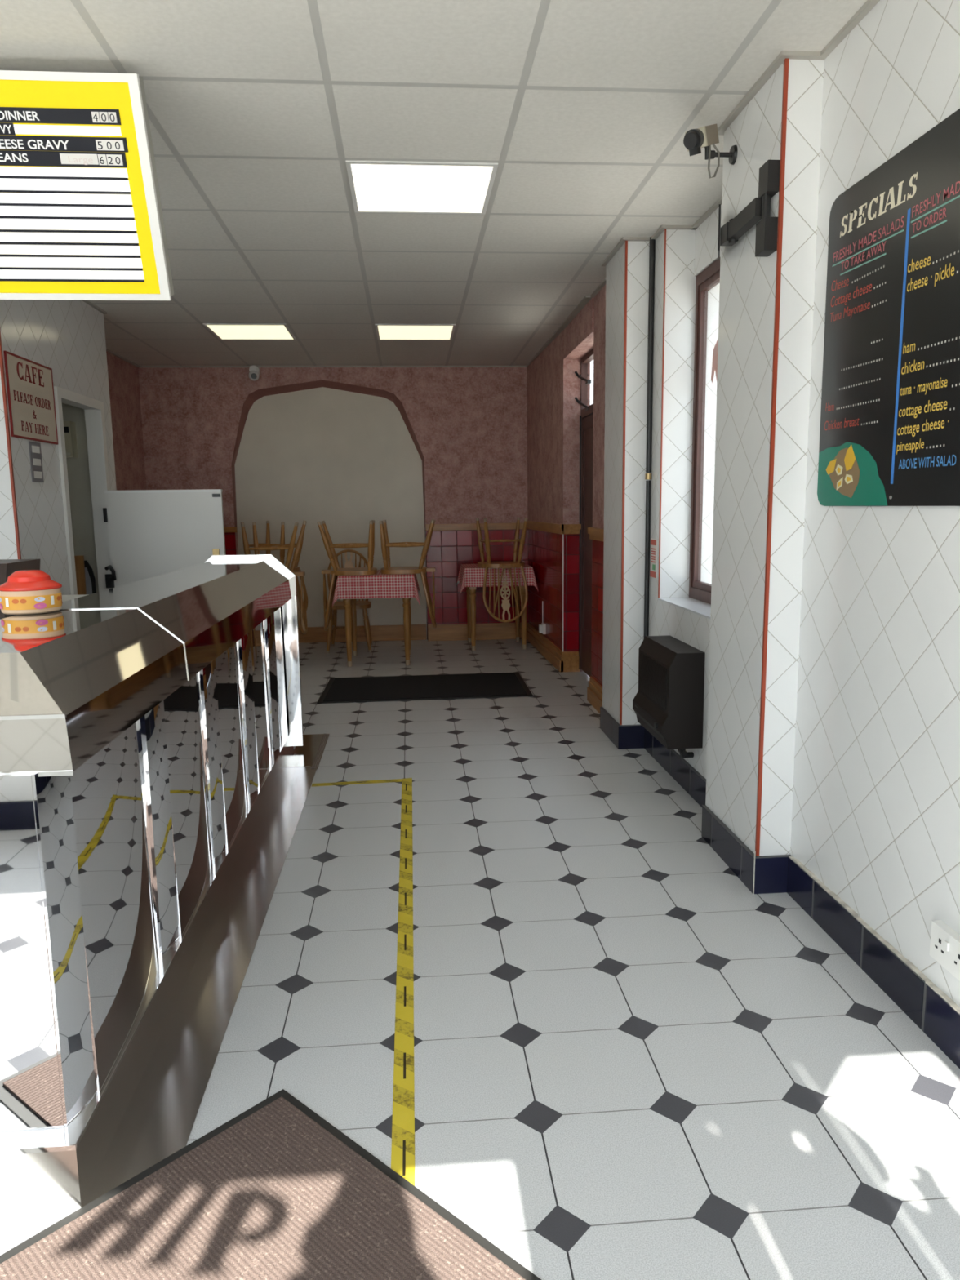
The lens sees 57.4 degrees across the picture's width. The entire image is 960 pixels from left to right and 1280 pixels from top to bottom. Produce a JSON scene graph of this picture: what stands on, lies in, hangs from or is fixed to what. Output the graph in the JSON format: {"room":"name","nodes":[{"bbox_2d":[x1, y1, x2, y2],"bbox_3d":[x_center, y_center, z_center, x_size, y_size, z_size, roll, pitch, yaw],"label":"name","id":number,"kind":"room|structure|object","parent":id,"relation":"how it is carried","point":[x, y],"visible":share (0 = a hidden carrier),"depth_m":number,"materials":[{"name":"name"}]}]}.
{"room":"food shop","nodes":[
{"label":"food shop","id":0,"kind":"room"},
{"bbox_2d":[0,299,116,595],"bbox_3d":[-3.063,-0.748,5.173,1.340,2.581,1.685,-1,9,-4],"label":"wall","id":1,"kind":"structure","parent":0,"point":[67,337],"depth_m":4.91,"materials":[{"name":"white tile"}]},
{"bbox_2d":[0,330,21,559],"bbox_3d":[-2.328,-0.639,4.395,0.012,2.581,0.013,-1,9,-4],"label":"trim","id":2,"kind":"structure","parent":1,"relation":"attached to","point":[2,367],"depth_m":4.35,"materials":[{"name":"brown tile"}]},
{"bbox_2d":[3,351,57,444],"bbox_3d":[-2.355,-1.260,4.621,0.011,0.412,0.570,-1,9,-4],"label":"sign","id":3,"kind":"object","parent":1,"relation":"attached to","point":[29,384],"visible":1,"depth_m":4.59,"materials":[{"name":"beige"}]},
{"bbox_2d":[28,440,44,482],"bbox_3d":[-2.352,-0.943,4.653,0.008,0.208,0.137,-1,9,-4],"label":"light switch","id":4,"kind":"object","parent":1,"relation":"attached to","point":[35,453],"visible":1,"depth_m":4.64,"materials":[{"name":"grey plastic"}]},
{"bbox_2d":[63,421,78,457],"bbox_3d":[-2.800,-1.367,5.703,0.300,0.356,0.097,-1,9,-4],"label":"box","id":5,"kind":"object","parent":1,"relation":"attached to","point":[69,428],"visible":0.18,"depth_m":5.69,"materials":[{"name":"beige plastic"}]},
{"bbox_2d":[53,386,115,595],"bbox_3d":[-2.426,-0.496,5.436,0.134,1.985,0.765,-1,9,-4],"label":"door frame","id":6,"kind":"structure","parent":1,"relation":"in","point":[94,409],"depth_m":5.65,"materials":[{"name":"white paint"}]},
{"bbox_2d":[106,351,146,490],"bbox_3d":[-3.109,-1.073,7.294,0.197,2.581,2.600,-1,9,-4],"label":"wall","id":7,"kind":"structure","parent":0,"point":[123,376],"depth_m":7.57,"materials":[{"name":"red paint"}]},
{"bbox_2d":[137,367,528,640],"bbox_3d":[-1.117,-1.286,8.516,4.070,2.581,0.450,-1,9,-4],"label":"wall","id":8,"kind":"structure","parent":0,"point":[347,449],"depth_m":8.28,"materials":[{"name":"pink paint"}]},
{"bbox_2d":[248,364,260,381],"bbox_3d":[-2.050,-2.422,7.964,0.094,0.142,0.146,-1,9,-4],"label":"dome camera","id":9,"kind":"object","parent":8,"relation":"attached to","point":[254,373],"visible":1,"depth_m":7.92,"materials":[{"name":"white plastic"}]},
{"bbox_2d":[224,522,524,532],"bbox_3d":[-1.314,-1.051,8.290,3.530,0.060,0.035,-1,9,-4],"label":"trim","id":10,"kind":"structure","parent":8,"relation":"attached to","point":[464,526],"depth_m":8.37,"materials":[{"name":"brown wood"}]},
{"bbox_2d":[297,622,521,643],"bbox_3d":[-1.305,-0.056,8.498,3.530,0.160,0.125,-1,9,-4],"label":"baseboard","id":11,"kind":"structure","parent":8,"relation":"attached to","point":[484,631],"depth_m":8.54,"materials":[{"name":"brown wood"}]},
{"bbox_2d":[0,0,866,365],"bbox_3d":[-1.150,-1.921,3.814,5.000,0.100,9.520,-1,9,-4],"label":"ceiling","id":12,"kind":"structure","parent":0,"point":[584,109],"depth_m":3.10,"materials":[{"name":"white tile"}]},
{"bbox_2d":[0,70,173,300],"bbox_3d":[-1.479,-1.374,2.659,0.980,0.624,0.300,-1,9,-4],"label":"menu lightbox","id":13,"kind":"object","parent":12,"relation":"hanging from","point":[82,217],"visible":1,"depth_m":2.65,"materials":[{"name":"yellow plastic"}]},
{"bbox_2d":[202,323,296,339],"bbox_3d":[-1.680,-2.267,6.460,0.576,0.007,0.576,-1,9,-4],"label":"recessed light","id":14,"kind":"object","parent":12,"relation":"in","point":[221,331],"visible":1,"depth_m":6.43,"materials":[{"name":"white plastic"}]},
{"bbox_2d":[374,324,455,340],"bbox_3d":[-0.484,-2.297,6.554,0.576,0.007,0.576,-1,9,-4],"label":"recessed light","id":15,"kind":"object","parent":12,"relation":"in","point":[384,331],"visible":1,"depth_m":6.53,"materials":[{"name":"white plastic"}]},
{"bbox_2d":[345,160,497,214],"bbox_3d":[-0.241,-1.847,3.598,0.576,0.007,0.576,-1,9,-4],"label":"recessed light","id":16,"kind":"object","parent":12,"relation":"in","point":[375,186],"visible":1,"depth_m":3.56,"materials":[{"name":"white plastic"}]},
{"bbox_2d":[0,639,959,1279],"bbox_3d":[-1.115,0.738,4.222,5.000,0.120,9.520,-1,9,-4],"label":"floor","id":17,"kind":"structure","parent":0,"point":[633,1061],"depth_m":2.23,"materials":[{"name":"tile"}]},
{"bbox_2d":[62,594,88,602],"bbox_3d":[-1.890,0.411,3.053,0.550,0.900,2.400,-1,9,-4],"label":"countertop","id":18,"kind":"structure","parent":17,"relation":"on","point":[64,597],"depth_m":4.06,"materials":[{"name":"white paint"}]},
{"bbox_2d":[0,559,39,619],"bbox_3d":[-1.911,-0.194,3.355,0.325,0.205,0.380,-1,9,-4],"label":"till","id":19,"kind":"object","parent":18,"relation":"on","point":[7,566],"visible":0.4,"depth_m":3.32,"materials":[{"name":"black plastic"}]},
{"bbox_2d":[74,555,86,595],"bbox_3d":[-2.718,-0.061,5.876,0.185,1.000,0.058,-1,9,-4],"label":"wooden board","id":20,"kind":"object","parent":17,"relation":"on","point":[79,560],"visible":0.14,"depth_m":5.83,"materials":[{"name":"brown wood"}]},
{"bbox_2d":[84,560,96,594],"bbox_3d":[-2.689,-0.052,5.928,0.230,0.965,0.031,-1,9,-4],"label":"tray","id":21,"kind":"object","parent":17,"relation":"on","point":[91,588],"visible":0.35,"depth_m":5.88,"materials":[{"name":"black plastic"}]},
{"bbox_2d":[0,554,303,1213],"bbox_3d":[-1.100,0.315,3.099,0.536,1.057,3.144,-1,9,-4],"label":"counter","id":22,"kind":"object","parent":17,"relation":"on","point":[150,728],"depth_m":1.91,"materials":[{"name":"silver metal"}]},
{"bbox_2d":[0,569,62,614],"bbox_3d":[-1.171,-0.128,2.284,0.152,0.108,0.152,-1,9,-4],"label":"plastic tub","id":23,"kind":"object","parent":22,"relation":"on","point":[24,592],"visible":1,"depth_m":2.23,"materials":[{"name":"red"}]},
{"bbox_2d":[0,595,62,608],"bbox_3d":[-1.158,-0.101,2.284,0.120,0.031,0.147,2,9,20],"label":"print","id":24,"kind":"object","parent":23,"relation":"attached to","point":[6,602],"depth_m":2.23,"materials":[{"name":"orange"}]},
{"bbox_2d":[0,559,293,776],"bbox_3d":[-1.097,-0.085,3.044,0.494,0.206,3.078,-1,9,-4],"label":"hood","id":25,"kind":"object","parent":22,"relation":"attached to","point":[74,677],"depth_m":2.01,"materials":[{"name":"silver metal"}]},
{"bbox_2d":[102,488,226,587],"bbox_3d":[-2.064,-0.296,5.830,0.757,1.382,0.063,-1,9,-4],"label":"refrigerator","id":26,"kind":"object","parent":17,"relation":"on","point":[152,533],"visible":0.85,"depth_m":5.76,"materials":[{"name":"white paint"}]},
{"bbox_2d":[80,766,316,1207],"bbox_3d":[-0.784,0.855,3.029,0.157,0.003,2.840,-1,9,-4],"label":"floor plate","id":27,"kind":"object","parent":17,"relation":"on","point":[158,1120],"visible":1,"depth_m":2.27,"materials":[{"name":"grey metal"}]},
{"bbox_2d":[0,1088,541,1279],"bbox_3d":[-0.302,1.121,1.231,1.220,0.010,0.920,7,12,42],"label":"entrance mat","id":28,"kind":"object","parent":17,"relation":"on","point":[276,1191],"visible":1,"depth_m":1.60,"materials":[{"name":"brown carpet"}]},
{"bbox_2d":[286,733,329,768],"bbox_3d":[-0.921,0.595,4.724,0.160,0.006,0.680,-1,9,-4],"label":"floor plate","id":29,"kind":"object","parent":17,"relation":"on","point":[305,755],"visible":0.97,"depth_m":4.69,"materials":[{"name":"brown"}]},
{"bbox_2d":[326,549,372,653],"bbox_3d":[-1.201,-0.362,8.035,0.413,0.912,0.458,-1,9,-4],"label":"chair","id":30,"kind":"object","parent":17,"relation":"on","point":[363,605],"visible":0.63,"depth_m":8.05,"materials":[{"name":"brown wood"}]},
{"bbox_2d":[311,778,402,786],"bbox_3d":[-0.583,0.678,4.170,0.427,0.001,0.043,-2,9,-8],"label":"tape","id":31,"kind":"object","parent":17,"relation":"on","point":[394,780],"visible":1,"depth_m":4.17,"materials":[{"name":"yellow plastic"}]},
{"bbox_2d":[343,597,411,666],"bbox_3d":[-0.854,-0.195,7.430,0.600,0.745,0.600,-1,9,-3],"label":"table","id":32,"kind":"object","parent":17,"relation":"on","point":[350,611],"visible":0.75,"depth_m":7.18,"materials":[{"name":"brown wood"}]},
{"bbox_2d":[332,569,421,606],"bbox_3d":[-0.857,-0.442,7.393,0.707,0.252,0.707,-1,9,-3],"label":"tablecloth","id":33,"kind":"object","parent":32,"relation":"on","point":[378,585],"visible":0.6,"depth_m":7.08,"materials":[{"name":"fabric"}]},
{"bbox_2d":[317,520,377,631],"bbox_3d":[-1.087,-0.533,7.299,0.458,0.912,0.413,-1,9,-4],"label":"chair","id":34,"kind":"object","parent":33,"relation":"on","point":[330,547],"visible":0.99,"depth_m":7.13,"materials":[{"name":"brown wood"}]},
{"bbox_2d":[379,519,435,628],"bbox_3d":[-0.597,-0.548,7.355,0.458,0.912,0.413,-1,9,-2],"label":"chair","id":35,"kind":"object","parent":33,"relation":"on","point":[385,544],"visible":1,"depth_m":7.19,"materials":[{"name":"brown wood"}]},
{"bbox_2d":[391,777,414,1186],"bbox_3d":[-0.249,0.861,2.946,0.048,0.001,2.608,-1,9,-4],"label":"tape","id":36,"kind":"object","parent":17,"relation":"on","point":[402,1153],"visible":1,"depth_m":2.25,"materials":[{"name":"yellow plastic"}]},
{"bbox_2d":[316,672,533,703],"bbox_3d":[-0.394,0.337,6.351,1.465,0.010,0.880,-1,9,-4],"label":"floor mat","id":37,"kind":"object","parent":17,"relation":"on","point":[493,685],"visible":1,"depth_m":6.27,"materials":[{"name":"black rubber"}]},
{"bbox_2d":[466,586,526,650],"bbox_3d":[0.148,-0.312,8.114,0.580,0.745,0.580,-1,9,-4],"label":"table","id":38,"kind":"object","parent":17,"relation":"on","point":[471,600],"visible":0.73,"depth_m":7.91,"materials":[{"name":"brown wood"}]},
{"bbox_2d":[456,563,538,593],"bbox_3d":[0.145,-0.573,8.074,0.692,0.225,0.676,-1,9,-4],"label":"tablecloth","id":39,"kind":"object","parent":38,"relation":"on","point":[469,575],"visible":0.62,"depth_m":7.77,"materials":[{"name":"fabric"}]},
{"bbox_2d":[475,517,528,622],"bbox_3d":[0.199,-0.634,7.849,0.413,0.912,0.458,-2,9,-8],"label":"chair","id":40,"kind":"object","parent":39,"relation":"on","point":[505,604],"visible":1,"depth_m":7.71,"materials":[{"name":"brown wood"}]},
{"bbox_3d":[-1.879,-0.166,7.330,0.600,0.745,0.600,-1,9,-4],"label":"table","id":41,"kind":"object","parent":17,"relation":"on","visible":0},
{"bbox_3d":[-1.882,-0.413,7.292,0.707,0.252,0.707,-1,9,-4],"label":"tablecloth","id":42,"kind":"object","parent":41,"relation":"on","visible":0},
{"bbox_2d":[240,521,307,634],"bbox_3d":[-1.644,-0.494,7.094,0.458,0.912,0.413,-1,9,-1],"label":"chair","id":43,"kind":"object","parent":42,"relation":"on","point":[301,604],"visible":0.73,"depth_m":7.09,"materials":[{"name":"brown wood"}]},
{"bbox_2d":[240,520,307,610],"bbox_3d":[-1.762,-0.572,7.610,0.413,0.912,0.458,2,9,15],"label":"chair","id":44,"kind":"object","parent":42,"relation":"on","point":[282,523],"visible":0.27,"depth_m":7.56,"materials":[{"name":"brown wood"}]},
{"bbox_2d":[527,58,824,856],"bbox_3d":[0.885,-0.899,5.822,0.520,2.581,6.200,-1,9,-4],"label":"wall","id":45,"kind":"structure","parent":0,"point":[741,306],"depth_m":3.27,"materials":[{"name":"white tile"}]},
{"bbox_2d":[82,0,879,367],"bbox_3d":[-0.846,-1.848,3.683,3.788,0.012,8.950,-1,9,-4],"label":"trim","id":46,"kind":"structure","parent":45,"relation":"attached to","point":[868,5],"depth_m":3.90,"materials":[{"name":"grey"}]},
{"bbox_2d":[538,600,546,634],"bbox_3d":[0.537,-0.195,7.643,0.052,0.275,0.134,-1,9,-4],"label":"wall socket","id":47,"kind":"object","parent":45,"relation":"attached to","point":[542,628],"visible":1,"depth_m":7.61,"materials":[{"name":"white plastic"}]},
{"bbox_2d":[562,533,564,651],"bbox_3d":[0.641,-0.359,6.776,0.008,0.910,0.006,-1,9,-4],"label":"trim","id":48,"kind":"structure","parent":45,"relation":"attached to","point":[562,534],"depth_m":6.75,"materials":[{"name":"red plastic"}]},
{"bbox_2d":[526,520,604,541],"bbox_3d":[0.682,-0.846,6.695,0.172,0.075,3.486,-2,9,-5],"label":"trim","id":49,"kind":"structure","parent":45,"relation":"attached to","point":[597,534],"depth_m":6.69,"materials":[{"name":"brown wood"}]},
{"bbox_2d":[574,348,593,676],"bbox_3d":[0.805,-0.845,6.199,0.103,2.360,1.020,-1,9,-4],"label":"door","id":50,"kind":"structure","parent":45,"relation":"in","point":[586,417],"depth_m":6.56,"materials":[{"name":"brown wood"}]},
{"bbox_2d":[619,240,627,724],"bbox_3d":[0.734,-0.759,4.493,0.010,2.451,0.012,-1,9,-4],"label":"trim","id":51,"kind":"structure","parent":45,"relation":"attached to","point":[626,242],"depth_m":4.48,"materials":[{"name":"brown tile"}]},
{"bbox_2d":[643,236,655,639],"bbox_3d":[0.860,-0.759,4.481,0.033,2.451,0.034,-1,9,-4],"label":"pipe","id":52,"kind":"object","parent":45,"relation":"attached to","point":[651,251],"visible":0.87,"depth_m":4.42,"materials":[{"name":"black plastic"}]},
{"bbox_2d":[649,537,657,578],"bbox_3d":[0.881,-0.416,4.462,0.004,0.198,0.105,-1,9,-4],"label":"notice","id":53,"kind":"object","parent":45,"relation":"attached to","point":[653,541],"visible":1,"depth_m":4.45,"materials":[{"name":"white paper"}]},
{"bbox_2d":[657,228,666,598],"bbox_3d":[0.883,-1.074,4.258,0.006,1.761,0.007,-1,9,-4],"label":"trim","id":54,"kind":"structure","parent":45,"relation":"attached to","point":[664,259],"depth_m":4.25,"materials":[{"name":"brown tile"}]},
{"bbox_2d":[632,635,705,758],"bbox_3d":[0.841,0.260,3.991,0.188,0.488,0.500,-1,9,-4],"label":"wall heater","id":55,"kind":"object","parent":45,"relation":"attached to","point":[668,703],"visible":1,"depth_m":3.77,"materials":[{"name":"black metal"}]},
{"bbox_2d":[639,652,666,710],"bbox_3d":[0.783,0.180,3.976,0.006,0.180,0.435,-1,9,-4],"label":"grille","id":56,"kind":"object","parent":55,"relation":"attached to","point":[652,669],"depth_m":3.96,"materials":[{"name":"black"}]},
{"bbox_2d":[657,258,719,618],"bbox_3d":[1.021,-0.895,3.814,0.204,1.542,0.960,-1,9,-4],"label":"window","id":57,"kind":"structure","parent":45,"relation":"in","point":[699,601],"depth_m":4.22,"materials":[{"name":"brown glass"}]},
{"bbox_2d":[683,124,737,178],"bbox_3d":[0.761,-1.632,2.945,0.221,0.189,0.111,-6,10,-29],"label":"security camera","id":58,"kind":"object","parent":45,"relation":"attached to","point":[694,140],"visible":1,"depth_m":2.90,"materials":[{"name":"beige plastic"}]},
{"bbox_2d":[717,160,780,260],"bbox_3d":[0.842,-1.335,2.849,0.056,0.255,0.451,-2,9,-7],"label":"bracket","id":59,"kind":"object","parent":45,"relation":"attached to","point":[766,229],"visible":1,"depth_m":2.67,"materials":[{"name":"grey metal"}]},
{"bbox_2d":[755,57,788,856],"bbox_3d":[0.909,-0.493,2.742,0.010,2.451,0.012,-1,9,-4],"label":"trim","id":60,"kind":"structure","parent":45,"relation":"attached to","point":[785,77],"depth_m":2.72,"materials":[{"name":"brown orange-red plastic"}]},
{"bbox_2d":[790,0,959,1007],"bbox_3d":[1.344,-0.187,1.137,0.374,2.581,3.320,-1,9,-4],"label":"wall","id":61,"kind":"structure","parent":0,"point":[876,808],"depth_m":2.32,"materials":[{"name":"white tile"}]},
{"bbox_2d":[526,622,959,1068],"bbox_3d":[0.899,0.575,4.192,0.245,0.160,8.942,-1,9,-4],"label":"baseboard","id":62,"kind":"structure","parent":61,"relation":"attached to","point":[929,1011],"depth_m":2.87,"materials":[{"name":"blue tile"}]},
{"bbox_2d":[752,851,959,1013],"bbox_3d":[1.096,0.997,1.454,0.129,0.150,2.989,-1,9,-4],"label":"trim","id":63,"kind":"structure","parent":61,"relation":"attached to","point":[907,962],"depth_m":2.37,"materials":[{"name":"paint"}]},
{"bbox_2d":[817,108,959,506],"bbox_3d":[1.076,-0.730,1.907,0.010,0.868,1.403,-1,9,-4],"label":"board","id":64,"kind":"object","parent":61,"relation":"attached to","point":[890,429],"visible":1,"depth_m":2.21,"materials":[{"name":"black"}]},
{"bbox_2d":[928,920,959,981],"bbox_3d":[1.094,0.724,2.029,0.029,0.088,0.148,-1,9,-4],"label":"wall socket","id":65,"kind":"object","parent":61,"relation":"attached to","point":[944,944],"visible":1,"depth_m":2.04,"materials":[{"name":"white plastic"}]},
{"bbox_2d":[943,940,949,951],"bbox_3d":[1.081,0.709,2.034,0.005,0.020,0.013,-1,9,-4],"label":"switch","id":66,"kind":"object","parent":65,"relation":"attached to","point":[946,943],"depth_m":2.03,"materials":[{"name":"white plastic"}]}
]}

